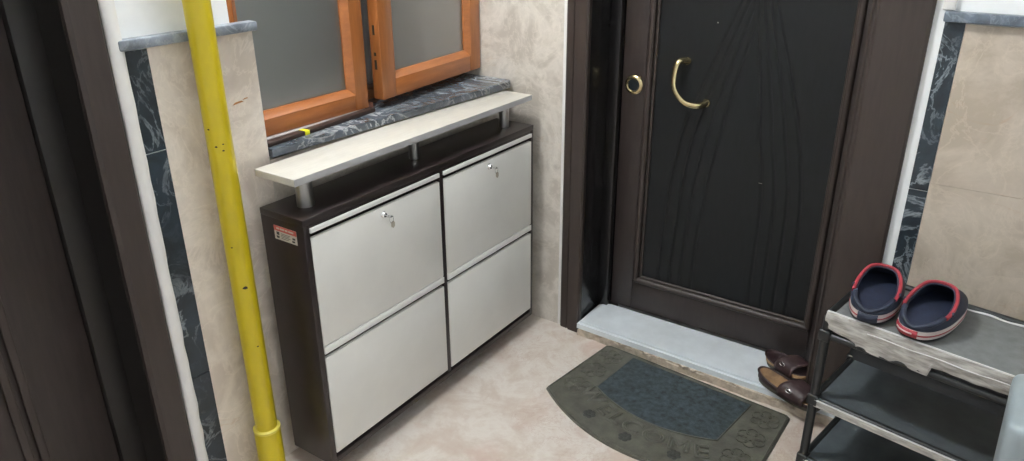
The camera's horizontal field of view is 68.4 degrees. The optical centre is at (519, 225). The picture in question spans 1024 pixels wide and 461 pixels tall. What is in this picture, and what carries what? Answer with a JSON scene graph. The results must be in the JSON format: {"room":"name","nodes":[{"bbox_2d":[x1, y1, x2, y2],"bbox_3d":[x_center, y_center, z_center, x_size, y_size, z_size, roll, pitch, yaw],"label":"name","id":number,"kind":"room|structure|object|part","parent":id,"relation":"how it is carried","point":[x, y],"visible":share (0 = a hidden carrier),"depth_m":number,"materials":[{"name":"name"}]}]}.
{"room":"apartment hallway landing","nodes":[
{"label":"apartment hallway landing","id":0,"kind":"room"},
{"bbox_2d":[97,0,498,460],"bbox_3d":[-1.143,-0.358,1.284,0.320,2.620,3.400,15,28,31],"label":"wall","id":1,"kind":"structure","parent":0,"point":[147,41],"depth_m":1.79,"materials":[{"name":"white paint"}]},
{"bbox_2d":[0,0,195,460],"bbox_3d":[-1.194,-0.088,1.188,0.173,2.200,1.078,15,28,31],"label":"door","id":2,"kind":"structure","parent":1,"relation":"in","point":[88,370],"depth_m":1.62,"materials":[{"name":"brown laminate"}]},
{"bbox_3d":[-1.236,-0.018,1.217,0.008,1.650,0.588,15,28,31],"label":"moulding","id":3,"kind":"part","parent":2,"relation":"part of","materials":[{"name":"brown wood"}]},
{"bbox_3d":[-0.730,0.129,1.937,0.055,1.208,0.268,15,28,31],"label":"tile panel","id":4,"kind":"part","parent":1,"relation":"part of","materials":[{"name":"beige tile"}]},
{"bbox_2d":[182,0,285,460],"bbox_3d":[-0.688,-0.492,1.593,0.076,2.620,0.081,-6,24,-14],"label":"gas pipe","id":5,"kind":"object","parent":1,"relation":"attached to","point":[198,14],"visible":1,"depth_m":1.77,"materials":[{"name":"yellow metal"}]},
{"bbox_2d":[226,0,509,156],"bbox_3d":[-0.442,-0.867,2.060,0.285,1.152,1.096,15,28,31],"label":"window","id":6,"kind":"structure","parent":1,"relation":"in","point":[423,51],"depth_m":2.16,"materials":[{"name":"orange wood"}]},
{"bbox_2d":[234,0,272,105],"bbox_3d":[-0.604,-0.786,1.857,0.008,1.000,0.363,15,28,31],"label":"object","id":7,"kind":"object","parent":6,"relation":"hanging from","point":[260,11],"visible":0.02,"depth_m":1.91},
{"bbox_3d":[-0.599,-0.779,1.841,0.038,1.100,0.492,15,28,31],"label":"sash","id":8,"kind":"part","parent":6,"relation":"part of","materials":[{"name":"orange wood"}]},
{"bbox_3d":[-0.596,-0.783,1.851,0.004,1.016,0.378,15,28,31],"label":"glass","id":9,"kind":"part","parent":6,"relation":"part of","materials":[{"name":"grey glass"}]},
{"bbox_3d":[-0.593,-0.783,1.850,0.038,1.100,0.366,15,28,31],"label":"sash rail","id":10,"kind":"part","parent":6,"relation":"part of","materials":[{"name":"orange wood"}]},
{"bbox_2d":[267,107,374,146],"bbox_3d":[-0.540,-0.275,2.073,0.026,0.012,0.410,13,27,28],"label":"wooden lath","id":11,"kind":"object","parent":6,"relation":"on","point":[284,138],"visible":0.87,"depth_m":2.05,"materials":[{"name":"brown wood"}]},
{"bbox_3d":[-0.531,-0.901,2.111,0.060,1.130,1.096,15,28,31],"label":"frame","id":12,"kind":"part","parent":6,"relation":"part of","materials":[{"name":"brown wood"}]},
{"bbox_3d":[-0.441,-0.347,2.284,0.285,0.021,1.096,15,28,31],"label":"sill","id":13,"kind":"part","parent":6,"relation":"part of","materials":[{"name":"grey stone"}]},
{"bbox_3d":[-0.288,-0.976,2.255,0.038,1.100,0.545,12,26,27],"label":"sash","id":14,"kind":"part","parent":6,"relation":"part of","materials":[{"name":"orange wood"}]},
{"bbox_3d":[-0.290,-0.976,2.257,0.004,1.000,0.429,13,26,27],"label":"glass","id":15,"kind":"part","parent":6,"relation":"part of","materials":[{"name":"grey glass"}]},
{"bbox_3d":[-0.288,-0.976,2.256,0.038,1.100,0.417,12,26,27],"label":"sash rail","id":16,"kind":"part","parent":6,"relation":"part of","materials":[{"name":"orange wood"}]},
{"bbox_3d":[-0.358,0.074,2.471,0.010,0.883,0.997,15,28,31],"label":"tile panel","id":17,"kind":"part","parent":1,"relation":"part of","materials":[{"name":"beige tile"}]},
{"bbox_2d":[285,314,825,460],"bbox_3d":[0.101,1.154,1.184,3.150,0.080,3.850,15,28,31],"label":"floor","id":18,"kind":"structure","parent":0,"point":[498,406],"depth_m":2.37,"materials":[{"name":"tile"}]},
{"bbox_2d":[254,90,532,460],"bbox_3d":[-0.292,0.122,2.355,0.167,0.888,1.020,15,28,31],"label":"cabinet","id":19,"kind":"object","parent":18,"relation":"on","point":[372,315],"visible":0.98,"depth_m":2.15,"materials":[{"name":"laminate"}]},
{"bbox_2d":[276,231,294,242],"bbox_3d":[-0.574,0.029,1.853,0.069,0.017,0.001,15,28,31],"label":"print","id":20,"kind":"object","parent":19,"relation":"attached to","point":[281,236],"depth_m":1.85},
{"bbox_3d":[-0.535,-0.089,1.872,0.043,0.082,0.043,15,28,31],"label":"post","id":21,"kind":"part","parent":19,"relation":"part of","materials":[{"name":"silver metal"}]},
{"bbox_3d":[-0.374,0.093,2.080,0.012,0.310,0.486,15,28,31],"label":"flap door","id":22,"kind":"part","parent":19,"relation":"part of","materials":[{"name":"white laminate"}]},
{"bbox_3d":[-0.374,0.409,2.216,0.012,0.309,0.486,15,28,31],"label":"flap door","id":23,"kind":"part","parent":19,"relation":"part of","materials":[{"name":"white laminate"}]},
{"bbox_2d":[385,215,394,227],"bbox_3d":[-0.351,-0.011,2.027,0.028,0.038,0.022,15,28,31],"label":"key","id":24,"kind":"object","parent":19,"relation":"attached to","point":[388,216],"visible":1,"depth_m":2.02,"materials":[{"name":"metal"}]},
{"bbox_3d":[-0.311,-0.237,2.215,0.031,0.082,0.031,15,28,31],"label":"post","id":25,"kind":"part","parent":19,"relation":"part of","materials":[{"name":"silver metal"}]},
{"bbox_3d":[-0.095,-0.071,2.458,0.012,0.310,0.470,15,28,31],"label":"flap door","id":26,"kind":"part","parent":19,"relation":"part of","materials":[{"name":"white laminate"}]},
{"bbox_3d":[-0.094,0.245,2.595,0.012,0.309,0.470,15,28,31],"label":"flap door","id":27,"kind":"part","parent":19,"relation":"part of","materials":[{"name":"white laminate"}]},
{"bbox_2d":[491,166,498,177],"bbox_3d":[-0.081,-0.170,2.392,0.028,0.038,0.022,15,28,31],"label":"key","id":28,"kind":"object","parent":19,"relation":"attached to","point":[497,173],"visible":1,"depth_m":2.39,"materials":[{"name":"metal"}]},
{"bbox_3d":[-0.052,-0.372,2.527,0.035,0.082,0.035,15,28,31],"label":"post","id":29,"kind":"part","parent":19,"relation":"part of","materials":[{"name":"silver metal"}]},
{"bbox_2d":[546,345,789,460],"bbox_3d":[0.441,0.588,2.376,0.714,0.013,0.468,17,29,35],"label":"doormat","id":30,"kind":"object","parent":18,"relation":"on","point":[641,409],"visible":1,"depth_m":2.36,"materials":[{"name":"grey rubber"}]},
{"bbox_2d":[563,376,590,392],"bbox_3d":[0.193,0.529,2.505,0.092,0.005,0.093,17,29,35],"label":"flower","id":31,"kind":"object","parent":30,"relation":"on","point":[571,384],"depth_m":2.51,"materials":[{"name":"grey rubber"}]},
{"bbox_2d":[583,409,595,417],"bbox_3d":[0.219,0.590,2.363,0.044,0.003,0.040,17,29,35],"label":"flower","id":32,"kind":"object","parent":30,"relation":"on","point":[587,413],"depth_m":2.36,"materials":[{"name":"rubber"}]},
{"bbox_2d":[580,362,606,376],"bbox_3d":[0.256,0.495,2.585,0.090,0.005,0.091,17,29,35],"label":"flower","id":33,"kind":"object","parent":30,"relation":"on","point":[587,369],"depth_m":2.59,"materials":[{"name":"green fabric"}]},
{"bbox_2d":[597,350,622,363],"bbox_3d":[0.319,0.464,2.656,0.090,0.005,0.091,17,29,35],"label":"flower","id":34,"kind":"object","parent":30,"relation":"on","point":[603,356],"depth_m":2.65,"materials":[{"name":"green fabric"}]},
{"bbox_2d":[618,432,630,440],"bbox_3d":[0.317,0.633,2.261,0.044,0.003,0.040,17,29,35],"label":"flower","id":35,"kind":"object","parent":30,"relation":"on","point":[622,436],"depth_m":2.26,"materials":[{"name":"rubber"}]},
{"bbox_2d":[667,449,680,459],"bbox_3d":[0.449,0.665,2.188,0.044,0.003,0.040,17,29,35],"label":"flower","id":36,"kind":"object","parent":30,"relation":"on","point":[672,454],"depth_m":2.19,"materials":[{"name":"rubber"}]},
{"bbox_2d":[719,448,751,460],"bbox_3d":[0.625,0.672,2.173,0.092,0.005,0.093,17,29,35],"label":"flower","id":37,"kind":"object","parent":30,"relation":"on","point":[725,454],"depth_m":2.19,"materials":[{"name":"grey rubber"}]},
{"bbox_2d":[736,429,766,447],"bbox_3d":[0.694,0.637,2.254,0.090,0.005,0.091,17,29,35],"label":"flower","id":38,"kind":"object","parent":30,"relation":"on","point":[745,438],"depth_m":2.25,"materials":[{"name":"grey rubber"}]},
{"bbox_2d":[750,411,779,428],"bbox_3d":[0.762,0.603,2.333,0.090,0.005,0.091,17,29,35],"label":"flower","id":39,"kind":"object","parent":30,"relation":"on","point":[758,419],"depth_m":2.33,"materials":[{"name":"grey rubber"}]},
{"bbox_2d":[577,304,834,425],"bbox_3d":[0.650,0.459,2.617,0.946,0.058,0.228,15,28,31],"label":"doorstep","id":40,"kind":"object","parent":18,"relation":"on","point":[731,366],"visible":0.85,"depth_m":2.62,"materials":[{"name":"white stone"}]},
{"bbox_2d":[765,349,808,380],"bbox_3d":[0.877,0.453,2.462,0.092,0.074,0.191,-11,25,-23],"label":"shoe","id":41,"kind":"object","parent":40,"relation":"on","point":[792,367],"visible":0.88,"depth_m":2.42,"materials":[{"name":"brown leather"}]},
{"bbox_2d":[758,366,819,411],"bbox_3d":[0.846,0.503,2.365,0.094,0.060,0.230,-16,28,-32],"label":"shoe","id":42,"kind":"object","parent":40,"relation":"on","point":[794,392],"visible":0.82,"depth_m":2.34,"materials":[{"name":"brown leather"}]},
{"bbox_2d":[795,284,1023,460],"bbox_3d":[1.128,0.512,1.888,0.714,0.536,0.290,21,31,40],"label":"shoe rack","id":43,"kind":"object","parent":18,"relation":"on","point":[894,396],"visible":0.88,"depth_m":1.90,"materials":[{"name":"black plastic"}]},
{"bbox_3d":[0.793,0.466,2.027,0.024,0.512,0.024,21,31,40],"label":"post","id":44,"kind":"part","parent":43,"relation":"part of","materials":[{"name":"black plastic"}]},
{"bbox_3d":[1.129,0.704,1.972,0.704,0.019,0.279,21,31,40],"label":"rail","id":45,"kind":"part","parent":43,"relation":"part of","materials":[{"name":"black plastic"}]},
{"bbox_3d":[0.973,0.393,2.197,0.024,0.512,0.024,21,31,40],"label":"post","id":46,"kind":"part","parent":43,"relation":"part of","materials":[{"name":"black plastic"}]},
{"bbox_2d":[849,263,904,324],"bbox_3d":[0.917,0.159,1.921,0.117,0.094,0.254,16,28,32],"label":"clog","id":47,"kind":"object","parent":43,"relation":"on","point":[877,294],"visible":1,"depth_m":1.90,"materials":[{"name":"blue rubber"}]},
{"bbox_3d":[1.128,0.521,1.892,0.704,0.019,0.279,21,31,40],"label":"rail","id":48,"kind":"part","parent":43,"relation":"part of","materials":[{"name":"black plastic"}]},
{"bbox_3d":[1.128,0.338,1.813,0.704,0.019,0.279,21,31,40],"label":"rail","id":49,"kind":"part","parent":43,"relation":"part of","materials":[{"name":"black plastic"}]},
{"bbox_3d":[1.127,0.277,1.795,0.688,0.029,0.280,21,31,40],"label":"rail","id":50,"kind":"part","parent":43,"relation":"part of","materials":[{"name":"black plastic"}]},
{"bbox_2d":[896,280,967,341],"bbox_3d":[1.011,0.195,1.837,0.256,0.094,0.118,-20,30,-39],"label":"clog","id":51,"kind":"object","parent":43,"relation":"on","point":[933,309],"visible":1,"depth_m":1.82,"materials":[{"name":"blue rubber"}]},
{"bbox_2d":[993,374,1023,460],"bbox_3d":[1.119,0.648,1.496,0.374,0.599,0.226,15,28,31],"label":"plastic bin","id":52,"kind":"object","parent":18,"relation":"on","point":[1010,444],"visible":1,"depth_m":1.42,"materials":[{"name":"white plastic"}]},
{"bbox_3d":[1.119,0.390,1.385,0.374,0.038,0.226,15,28,31],"label":"lid","id":53,"kind":"part","parent":52,"relation":"part of","materials":[{"name":"white plastic"}]},
{"bbox_2d":[466,0,1023,351],"bbox_3d":[1.020,-0.661,1.978,3.050,2.620,0.320,15,28,31],"label":"wall","id":54,"kind":"structure","parent":0,"point":[957,219],"depth_m":1.98,"materials":[{"name":"white paint"}]},
{"bbox_3d":[-0.070,-0.533,2.656,0.524,1.850,0.004,15,28,31],"label":"tile panel","id":55,"kind":"part","parent":54,"relation":"part of","materials":[{"name":"beige tile"}]},
{"bbox_2d":[560,0,936,385],"bbox_3d":[0.651,-0.571,2.250,1.044,2.240,0.257,15,28,31],"label":"door","id":56,"kind":"structure","parent":54,"relation":"in","point":[778,131],"depth_m":2.44,"materials":[{"name":"brown laminate"}]},
{"bbox_3d":[0.189,-0.597,2.426,0.084,2.150,0.022,15,28,31],"label":"casing","id":57,"kind":"part","parent":56,"relation":"part of","materials":[{"name":"brown wood"}]},
{"bbox_3d":[0.635,-0.512,2.302,0.852,2.090,0.234,15,28,31],"label":"frame","id":58,"kind":"part","parent":56,"relation":"part of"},
{"bbox_3d":[0.552,-0.455,2.422,0.124,0.159,0.070,15,28,31],"label":"handle","id":59,"kind":"part","parent":56,"relation":"part of","materials":[{"name":"gold metal"}]},
{"bbox_3d":[0.699,-0.535,2.309,0.610,1.736,0.011,15,28,31],"label":"moulding","id":60,"kind":"part","parent":56,"relation":"part of","materials":[{"name":"black wood"}]},
{"bbox_3d":[0.694,-0.535,2.310,0.650,1.779,0.023,15,28,31],"label":"moulding","id":61,"kind":"part","parent":56,"relation":"part of","materials":[{"name":"black wood"}]},
{"bbox_3d":[0.714,-0.540,2.322,0.602,1.733,0.032,15,28,31],"label":"panel","id":62,"kind":"part","parent":56,"relation":"part of","materials":[{"name":"black wood"}]},
{"bbox_3d":[0.959,-0.391,1.946,0.142,2.150,0.022,15,28,31],"label":"casing","id":63,"kind":"part","parent":56,"relation":"part of","materials":[{"name":"brown wood"}]},
{"bbox_3d":[1.583,0.202,1.754,1.206,1.212,0.004,15,28,31],"label":"tile panel","id":64,"kind":"part","parent":54,"relation":"part of","materials":[{"name":"beige tile"}]}
]}

